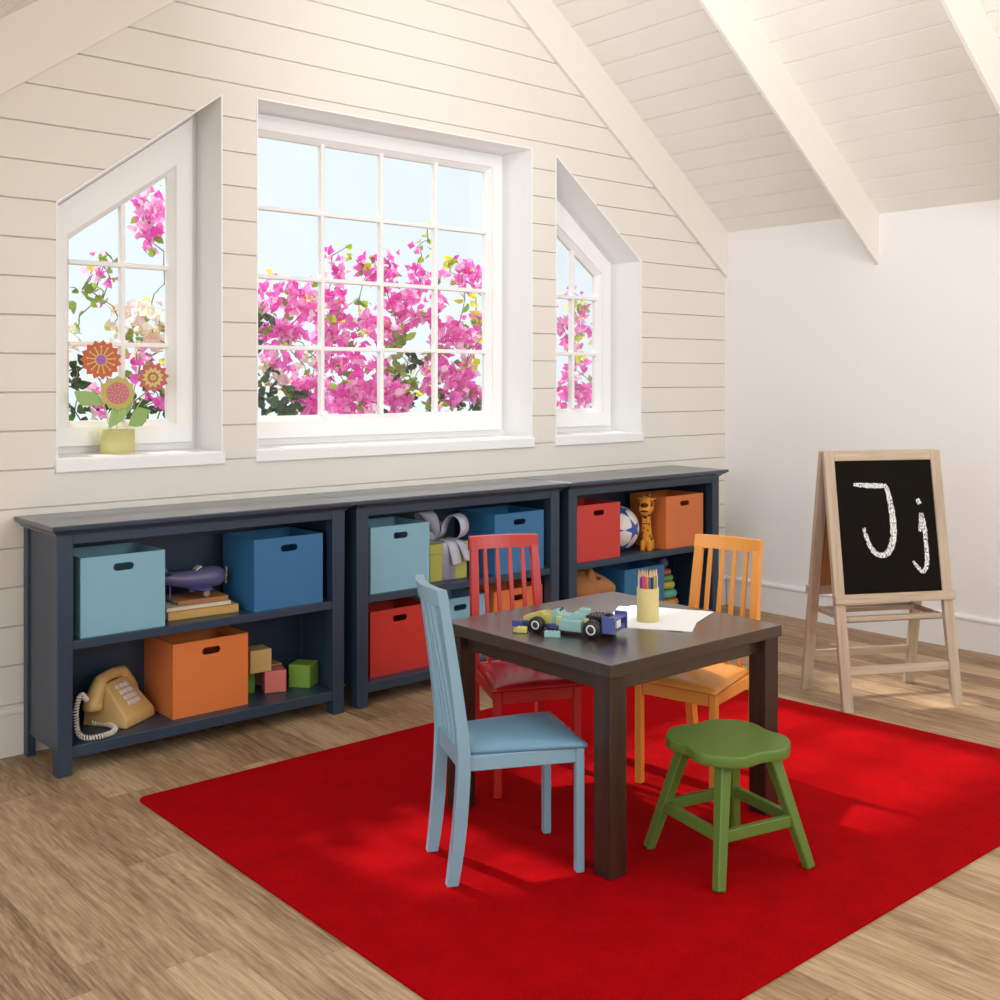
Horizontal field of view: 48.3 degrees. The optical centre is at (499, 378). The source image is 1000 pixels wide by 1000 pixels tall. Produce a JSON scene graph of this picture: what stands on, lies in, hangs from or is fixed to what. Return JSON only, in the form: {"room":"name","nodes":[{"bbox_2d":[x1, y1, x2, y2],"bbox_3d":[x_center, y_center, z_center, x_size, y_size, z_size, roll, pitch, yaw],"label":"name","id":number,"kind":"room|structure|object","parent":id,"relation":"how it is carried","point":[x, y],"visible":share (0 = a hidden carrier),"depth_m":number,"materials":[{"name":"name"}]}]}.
{"room":"children's playroom","nodes":[
{"label":"children's playroom","id":0,"kind":"room"},
{"bbox_2d":[0,0,724,708],"bbox_3d":[-0.494,-0.615,5.068,4.730,3.830,0.260,0,0,-41],"label":"wall","id":1,"kind":"structure","parent":0,"point":[472,68],"depth_m":4.57,"materials":[{"name":"white wood"}]},
{"bbox_2d":[0,0,176,94],"bbox_3d":[-1.256,-1.544,4.219,2.265,1.915,0.022,0,0,-41],"label":"trim","id":2,"kind":"structure","parent":1,"relation":"attached to","point":[41,35],"depth_m":3.93,"materials":[{"name":"white paint"}]},
{"bbox_2d":[54,93,225,472],"bbox_3d":[-1.414,-0.395,4.266,0.656,1.456,0.283,0,0,-41],"label":"window","id":3,"kind":"structure","parent":1,"relation":"in","point":[188,154],"depth_m":4.42,"materials":[{"name":"white paint"}]},
{"bbox_2d":[74,340,168,453],"bbox_3d":[-1.434,0.070,4.236,0.358,0.434,0.091,0,0,-31],"label":"paper flowers","id":4,"kind":"object","parent":3,"relation":"on","point":[101,359],"visible":0.91,"depth_m":4.19,"materials":[{"name":"multicoloured paper"}]},
{"bbox_2d":[0,575,726,758],"bbox_3d":[-0.402,1.216,4.961,4.530,0.167,0.022,0,0,-41],"label":"baseboard","id":5,"kind":"structure","parent":1,"relation":"attached to","point":[11,718],"depth_m":3.85,"materials":[{"name":"white wood"}]},
{"bbox_2d":[255,97,534,461],"bbox_3d":[-0.492,-0.399,5.067,1.517,1.463,0.283,0,0,-41],"label":"window","id":6,"kind":"structure","parent":1,"relation":"in","point":[505,420],"depth_m":5.28,"materials":[{"name":"white paint"}]},
{"bbox_2d":[554,155,643,445],"bbox_3d":[0.435,-0.395,5.872,0.650,1.456,0.283,0,0,-41],"label":"window","id":7,"kind":"structure","parent":1,"relation":"in","point":[588,236],"depth_m":6.01,"materials":[{"name":"white paint"}]},
{"bbox_2d":[507,0,727,276],"bbox_3d":[0.454,-1.544,5.704,2.265,1.915,0.022,0,0,-41],"label":"trim","id":8,"kind":"structure","parent":1,"relation":"attached to","point":[543,18],"depth_m":5.86,"materials":[{"name":"white paint"}]},
{"bbox_2d":[0,604,999,999],"bbox_3d":[0.193,1.330,1.558,8.335,0.060,6.500,0,0,-41],"label":"floor","id":9,"kind":"structure","parent":0,"point":[102,897],"depth_m":2.86,"materials":[{"name":"brown wood"}]},
{"bbox_2d":[14,494,356,778],"bbox_3d":[-1.119,0.887,4.096,1.160,0.825,0.379,0,0,-41],"label":"bookcase","id":10,"kind":"object","parent":9,"relation":"on","point":[59,665],"visible":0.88,"depth_m":3.99,"materials":[{"name":"blue paint"}]},
{"bbox_2d":[73,666,154,740],"bbox_3d":[-1.360,1.116,3.900,0.176,0.182,0.380,0,0,16],"label":"telephone","id":11,"kind":"object","parent":10,"relation":"on","point":[117,703],"visible":1,"depth_m":3.88,"materials":[{"name":"beige plastic"}]},
{"bbox_2d":[73,542,164,638],"bbox_3d":[-1.358,0.727,3.883,0.294,0.266,0.245,0,0,-41],"label":"storage bin","id":12,"kind":"object","parent":10,"relation":"on","point":[118,588],"visible":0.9,"depth_m":3.79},
{"bbox_2d":[144,626,247,719],"bbox_3d":[-1.127,1.074,4.139,0.294,0.266,0.245,0,0,-41],"label":"storage bin","id":13,"kind":"object","parent":10,"relation":"on","point":[187,674],"visible":0.93,"depth_m":4.05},
{"bbox_2d":[165,601,238,620],"bbox_3d":[-1.124,0.844,4.107,0.268,0.031,0.170,0,0,-38],"label":"book","id":14,"kind":"object","parent":10,"relation":"on","point":[233,607],"visible":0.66,"depth_m":4.04,"materials":[{"name":"beige paper"}]},
{"bbox_2d":[165,599,230,611],"bbox_3d":[-1.138,0.822,4.100,0.245,0.014,0.165,0,0,-39],"label":"book","id":15,"kind":"object","parent":14,"relation":"on","point":[169,607],"visible":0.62,"depth_m":4.03,"materials":[{"name":"beige paper"}]},
{"bbox_2d":[165,589,227,605],"bbox_3d":[-1.121,0.806,4.119,0.190,0.017,0.140,0,0,-36],"label":"book","id":16,"kind":"object","parent":15,"relation":"on","point":[187,598],"visible":0.89,"depth_m":4.09,"materials":[{"name":"beige paper"}]},
{"bbox_2d":[165,565,226,598],"bbox_3d":[-1.141,0.728,4.100,0.227,0.138,0.219,0,0,2],"label":"airplane","id":17,"kind":"object","parent":16,"relation":"on","point":[199,578],"visible":0.84,"depth_m":4.08,"materials":[{"name":"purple plastic"}]},
{"bbox_2d":[248,673,254,693],"bbox_3d":[-1.001,1.165,4.303,0.084,0.084,0.084,0,0,-38],"label":"block","id":18,"kind":"object","parent":10,"relation":"on","point":[251,677],"visible":0.14,"depth_m":4.29,"materials":[{"name":"green wood"}]},
{"bbox_2d":[255,659,281,685],"bbox_3d":[-0.921,1.165,4.424,0.084,0.084,0.084,0,0,-41],"label":"block","id":19,"kind":"object","parent":10,"relation":"on","point":[273,662],"visible":0.23,"depth_m":4.40,"materials":[{"name":"beige wood"}]},
{"bbox_2d":[223,527,322,611],"bbox_3d":[-0.876,0.727,4.302,0.294,0.266,0.245,0,0,-41],"label":"storage bin","id":20,"kind":"object","parent":10,"relation":"on","point":[274,568],"visible":0.96,"depth_m":4.21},
{"bbox_2d":[261,665,285,693],"bbox_3d":[-0.879,1.165,4.331,0.084,0.084,0.084,0,0,-23],"label":"block","id":21,"kind":"object","parent":10,"relation":"on","point":[273,681],"visible":0.89,"depth_m":4.29,"materials":[{"name":"wood"}]},
{"bbox_2d":[248,644,270,673],"bbox_3d":[-0.938,1.079,4.301,0.087,0.087,0.087,0,0,-35],"label":"block","id":22,"kind":"object","parent":21,"relation":"on","point":[259,656],"visible":0.76,"depth_m":4.27,"materials":[{"name":"yellow wood"}]},
{"bbox_2d":[289,659,317,687],"bbox_3d":[-0.775,1.162,4.403,0.090,0.090,0.090,0,0,14],"label":"block","id":23,"kind":"object","parent":10,"relation":"on","point":[303,673],"visible":1,"depth_m":4.36,"materials":[{"name":"green wood"}]},
{"bbox_2d":[309,478,569,708],"bbox_3d":[-0.241,0.887,4.859,1.160,0.825,0.379,0,0,-41],"label":"bookcase","id":24,"kind":"object","parent":9,"relation":"on","point":[445,499],"visible":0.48,"depth_m":4.59,"materials":[{"name":"blue paint"}]},
{"bbox_2d":[368,597,427,677],"bbox_3d":[-0.493,1.074,4.689,0.294,0.266,0.245,0,0,-41],"label":"storage bin","id":25,"kind":"object","parent":24,"relation":"on","point":[396,632],"visible":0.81,"depth_m":4.60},
{"bbox_2d":[368,516,428,593],"bbox_3d":[-0.485,0.727,4.641,0.294,0.266,0.245,0,0,-41],"label":"storage bin","id":26,"kind":"object","parent":24,"relation":"on","point":[398,547],"visible":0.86,"depth_m":4.55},
{"bbox_2d":[414,510,468,581],"bbox_3d":[-0.268,0.713,4.840,0.217,0.293,0.254,0,0,-40],"label":"gift box","id":27,"kind":"object","parent":24,"relation":"on","point":[448,556],"visible":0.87,"depth_m":4.78,"materials":[{"name":"paper"}]},
{"bbox_2d":[407,588,484,662],"bbox_3d":[-0.251,1.074,4.899,0.294,0.266,0.245,0,0,-41],"label":"storage bin","id":28,"kind":"object","parent":24,"relation":"on","point":[459,599],"visible":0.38,"depth_m":4.88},
{"bbox_2d":[460,505,543,575],"bbox_3d":[0.008,0.727,5.070,0.294,0.266,0.245,0,0,-41],"label":"storage bin","id":29,"kind":"object","parent":24,"relation":"on","point":[506,519],"visible":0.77,"depth_m":4.98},
{"bbox_2d":[465,579,542,612],"bbox_3d":[0.004,1.074,5.121,0.294,0.266,0.245,0,0,-41],"label":"storage bin","id":30,"kind":"object","parent":24,"relation":"on","point":[518,601],"visible":0.26,"depth_m":5.04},
{"bbox_2d":[140,685,999,999],"bbox_3d":[0.442,1.296,3.543,2.489,0.008,1.906,0,0,-41],"label":"rug","id":31,"kind":"object","parent":9,"relation":"on","point":[888,812],"visible":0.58,"depth_m":3.04,"materials":[{"name":"red carpet"}]},
{"bbox_2d":[415,574,587,886],"bbox_3d":[-0.014,0.914,3.000,0.418,0.755,0.296,0,0,-17],"label":"chair","id":32,"kind":"object","parent":31,"relation":"on","point":[536,738],"visible":1,"depth_m":2.92,"materials":[{"name":"blue paint"}]},
{"bbox_2d":[468,533,583,798],"bbox_3d":[0.062,0.914,3.665,0.296,0.755,0.418,0,0,-17],"label":"chair","id":33,"kind":"object","parent":31,"relation":"on","point":[504,682],"visible":0.63,"depth_m":3.66,"materials":[{"name":"red paint"}]},
{"bbox_2d":[447,591,781,880],"bbox_3d":[0.336,1.014,3.363,0.738,0.557,0.698,0,0,-41],"label":"table","id":34,"kind":"object","parent":31,"relation":"on","point":[607,663],"visible":0.85,"depth_m":3.15,"materials":[{"name":"brown wood"}]},
{"bbox_2d":[513,626,527,632],"bbox_3d":[0.059,0.726,3.237,0.040,0.018,0.018,0,0,13],"label":"brick","id":35,"kind":"object","parent":34,"relation":"on","point":[519,629],"visible":1,"depth_m":3.23,"materials":[{"name":"yellow"}]},
{"bbox_2d":[544,630,559,637],"bbox_3d":[0.149,0.726,3.180,0.045,0.018,0.017,0,0,8],"label":"brick","id":36,"kind":"object","parent":34,"relation":"on","point":[547,633],"visible":1,"depth_m":3.17,"materials":[{"name":"teal"}]},
{"bbox_2d":[512,607,626,638],"bbox_3d":[0.202,0.699,3.255,0.322,0.072,0.140,0,0,28],"label":"race car","id":37,"kind":"object","parent":34,"relation":"on","point":[592,624],"visible":0.99,"depth_m":3.22,"materials":[{"name":"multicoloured plastic"}]},
{"bbox_2d":[613,606,699,631],"bbox_3d":[0.471,0.734,3.425,0.267,0.001,0.304,0,0,16],"label":"paper sheet","id":38,"kind":"object","parent":34,"relation":"on","point":[690,629],"visible":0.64,"depth_m":3.29,"materials":[{"name":"white paper"}]},
{"bbox_2d":[614,605,712,630],"bbox_3d":[0.478,0.733,3.428,0.266,0.001,0.328,0,0,28],"label":"paper sheet","id":39,"kind":"object","parent":38,"relation":"on","point":[672,619],"visible":0.64,"depth_m":3.41,"materials":[{"name":"white paper"}]},
{"bbox_2d":[637,586,658,622],"bbox_3d":[0.448,0.681,3.382,0.067,0.101,0.067,0,0,-41],"label":"pencil cup","id":40,"kind":"object","parent":39,"relation":"on","point":[647,599],"visible":0.91,"depth_m":3.35,"materials":[{"name":"plastic"}]},
{"bbox_2d":[638,571,639,587],"bbox_3d":[0.421,0.652,3.382,0.007,0.152,0.007,0,0,24],"label":"pencil","id":41,"kind":"object","parent":40,"relation":"in","point":[639,571],"visible":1,"depth_m":3.38,"materials":[{"name":"white"}]},
{"bbox_2d":[640,571,641,588],"bbox_3d":[0.426,0.652,3.374,0.007,0.151,0.007,0,0,5],"label":"pencil","id":42,"kind":"object","parent":40,"relation":"in","point":[640,571],"visible":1,"depth_m":3.37,"materials":[{"name":"purple wood"}]},
{"bbox_2d":[642,571,643,588],"bbox_3d":[0.432,0.650,3.368,0.007,0.156,0.007,0,0,27],"label":"pencil","id":43,"kind":"object","parent":40,"relation":"in","point":[642,571],"visible":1,"depth_m":3.37,"materials":[{"name":"pink"}]},
{"bbox_2d":[644,571,645,588],"bbox_3d":[0.438,0.651,3.363,0.007,0.154,0.007,0,0,32],"label":"pencil","id":44,"kind":"object","parent":40,"relation":"in","point":[645,571],"visible":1,"depth_m":3.36,"materials":[{"name":"red"}]},
{"bbox_2d":[646,570,648,588],"bbox_3d":[0.444,0.651,3.361,0.007,0.154,0.007,0,0,26],"label":"pencil","id":45,"kind":"object","parent":40,"relation":"in","point":[647,577],"visible":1,"depth_m":3.36,"materials":[{"name":"orange wood"}]},
{"bbox_2d":[649,571,650,588],"bbox_3d":[0.451,0.651,3.361,0.007,0.153,0.007,0,0,-3],"label":"pencil","id":46,"kind":"object","parent":40,"relation":"in","point":[649,571],"visible":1,"depth_m":3.36,"materials":[{"name":"blue wood"}]},
{"bbox_2d":[651,572,652,588],"bbox_3d":[0.458,0.652,3.363,0.007,0.152,0.007,0,0,24],"label":"pencil","id":47,"kind":"object","parent":40,"relation":"in","point":[651,572],"visible":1,"depth_m":3.36,"materials":[{"name":"blue wood"}]},
{"bbox_2d":[653,571,654,588],"bbox_3d":[0.465,0.650,3.367,0.007,0.155,0.007,0,0,16],"label":"pencil","id":48,"kind":"object","parent":40,"relation":"in","point":[654,571],"visible":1,"depth_m":3.37,"materials":[{"name":"yellow"}]},
{"bbox_2d":[655,570,656,588],"bbox_3d":[0.471,0.650,3.374,0.007,0.156,0.007,0,0,37],"label":"pencil","id":49,"kind":"object","parent":40,"relation":"in","point":[655,570],"visible":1,"depth_m":3.37,"materials":[{"name":"beige wood"}]},
{"bbox_2d":[635,534,763,801],"bbox_3d":[0.669,0.914,3.647,0.296,0.755,0.418,0,0,38],"label":"chair","id":50,"kind":"object","parent":31,"relation":"on","point":[711,686],"visible":0.6,"depth_m":3.61,"materials":[{"name":"orange paint"}]},
{"bbox_2d":[644,719,814,892],"bbox_3d":[0.614,1.129,3.014,0.326,0.325,0.326,0,0,-28],"label":"stool","id":51,"kind":"object","parent":31,"relation":"on","point":[728,746],"visible":1,"depth_m":2.96,"materials":[{"name":"green paint"}]},
{"bbox_2d":[516,465,728,611],"bbox_3d":[0.639,0.887,5.623,1.160,0.825,0.379,0,0,-41],"label":"bookcase","id":52,"kind":"object","parent":9,"relation":"on","point":[612,485],"visible":0.41,"depth_m":5.61,"materials":[{"name":"blue paint"}]},
{"bbox_2d":[577,568,615,596],"bbox_3d":[0.408,1.053,5.415,0.316,0.308,0.182,0,0,-12],"label":"animal","id":53,"kind":"object","parent":52,"relation":"on","point":[589,582],"visible":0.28,"depth_m":5.35},
{"bbox_2d":[577,498,619,562],"bbox_3d":[0.391,0.727,5.402,0.294,0.266,0.245,0,0,-41],"label":"storage bin","id":54,"kind":"object","parent":52,"relation":"on","point":[598,520],"visible":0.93,"depth_m":5.32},
{"bbox_2d":[592,560,663,600],"bbox_3d":[0.643,1.074,5.676,0.294,0.266,0.245,0,0,-41],"label":"storage bin","id":55,"kind":"object","parent":52,"relation":"on","point":[624,576],"visible":0.37,"depth_m":5.58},
{"bbox_2d":[620,506,638,550],"bbox_3d":[0.584,0.745,5.582,0.225,0.227,0.227,0,0,-41],"label":"ball","id":56,"kind":"object","parent":52,"relation":"on","point":[629,524],"visible":0.43,"depth_m":5.50,"materials":[{"name":"white leather"}]},
{"bbox_2d":[637,494,655,550],"bbox_3d":[0.740,0.718,5.603,0.137,0.284,0.093,0,0,-45],"label":"giraffe","id":57,"kind":"object","parent":52,"relation":"on","point":[646,505],"visible":1,"depth_m":5.57,"materials":[{"name":"orange"}]},
{"bbox_2d":[630,489,702,548],"bbox_3d":[0.868,0.727,5.816,0.294,0.266,0.245,0,0,-41],"label":"storage bin","id":58,"kind":"object","parent":52,"relation":"on","point":[676,516],"visible":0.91,"depth_m":5.71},
{"bbox_2d":[658,558,678,603],"bbox_3d":[0.855,1.072,5.855,0.162,0.270,0.162,0,0,-41],"label":"stacking toy","id":59,"kind":"object","parent":52,"relation":"on","point":[670,593],"visible":0.4,"depth_m":5.81,"materials":[{"name":"multicoloured plastic"}]},
{"bbox_2d":[800,449,962,712],"bbox_3d":[1.554,0.796,4.571,0.530,1.007,0.360,0,0,-12],"label":"easel","id":60,"kind":"object","parent":9,"relation":"on","point":[879,531],"visible":1,"depth_m":4.51,"materials":[{"name":"brown wood"}]},
{"bbox_2d":[818,602,943,622],"bbox_3d":[1.554,0.955,4.571,0.434,0.022,0.236,0,0,-12],"label":"tray","id":61,"kind":"object","parent":60,"relation":"on","point":[927,613],"depth_m":4.53,"materials":[{"name":"brown wood"}]},
{"bbox_2d":[0,0,999,231],"bbox_3d":[1.539,-1.665,2.727,4.806,1.782,6.500,0,0,-41],"label":"ceiling","id":62,"kind":"structure","parent":0,"point":[893,85],"depth_m":5.31,"materials":[{"name":"paint"}]},
{"bbox_2d":[698,0,878,264],"bbox_3d":[1.080,-1.544,4.983,2.265,1.915,0.022,0,0,-41],"label":"ceiling beam","id":63,"kind":"structure","parent":62,"relation":"attached to","point":[732,19],"depth_m":5.24,"materials":[{"name":"white paint"}]},
{"bbox_2d":[940,0,999,114],"bbox_3d":[1.706,-1.544,4.262,2.265,1.915,0.022,0,0,-41],"label":"trim","id":64,"kind":"structure","parent":62,"relation":"attached to","point":[968,18],"depth_m":4.42,"materials":[{"name":"white paint"}]},
{"bbox_2d":[724,199,999,619],"bbox_3d":[3.296,0.207,4.234,0.100,2.185,6.470,0,0,-41],"label":"wall","id":65,"kind":"structure","parent":0,"point":[828,347],"depth_m":5.78,"materials":[{"name":"white paint"}]},
{"bbox_2d":[726,575,999,655],"bbox_3d":[3.340,1.216,4.091,0.022,0.167,6.197,0,0,-41],"label":"baseboard","id":66,"kind":"structure","parent":65,"relation":"attached to","point":[974,633],"depth_m":5.67,"materials":[{"name":"white paint"}]},
{"label":"outside","id":67,"kind":"structure","parent":0,"visible":0},
{"bbox_3d":[-8.324,1.750,15.685,36.000,0.100,25.400,0,0,-41],"label":"ground","id":68,"kind":"structure","parent":67,"visible":0},
{"bbox_2d":[69,185,164,420],"bbox_3d":[-1.711,0.393,5.072,0.566,2.656,0.431,0,0,-41],"label":"bougainvillea","id":69,"kind":"object","parent":68,"relation":"on","point":[143,219],"visible":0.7,"depth_m":5.05,"materials":[{"name":"pink plant"}]},
{"bbox_2d":[258,269,337,415],"bbox_3d":[-1.095,0.583,5.674,0.429,2.276,0.453,0,0,33],"label":"bougainvillea","id":70,"kind":"object","parent":68,"relation":"on","point":[302,400],"visible":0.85,"depth_m":5.65,"materials":[{"name":"pink plant"}]},
{"bbox_2d":[307,222,448,414],"bbox_3d":[-0.697,0.380,6.560,0.908,2.682,0.447,0,0,-41],"label":"bougainvillea","id":71,"kind":"object","parent":68,"relation":"on","point":[398,393],"visible":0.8,"depth_m":6.48,"materials":[{"name":"pink plant"}]},
{"bbox_2d":[420,254,481,411],"bbox_3d":[-0.236,0.502,6.433,0.458,2.438,0.417,0,0,-41],"label":"bougainvillea","id":72,"kind":"object","parent":68,"relation":"on","point":[459,380],"visible":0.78,"depth_m":6.38,"materials":[{"name":"pink plant"}]},
{"bbox_2d":[557,285,591,408],"bbox_3d":[0.514,0.535,7.304,0.450,2.372,0.421,0,0,-41],"label":"bougainvillea","id":73,"kind":"object","parent":68,"relation":"on","point":[582,393],"visible":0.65,"depth_m":7.24,"materials":[{"name":"pink plant"}]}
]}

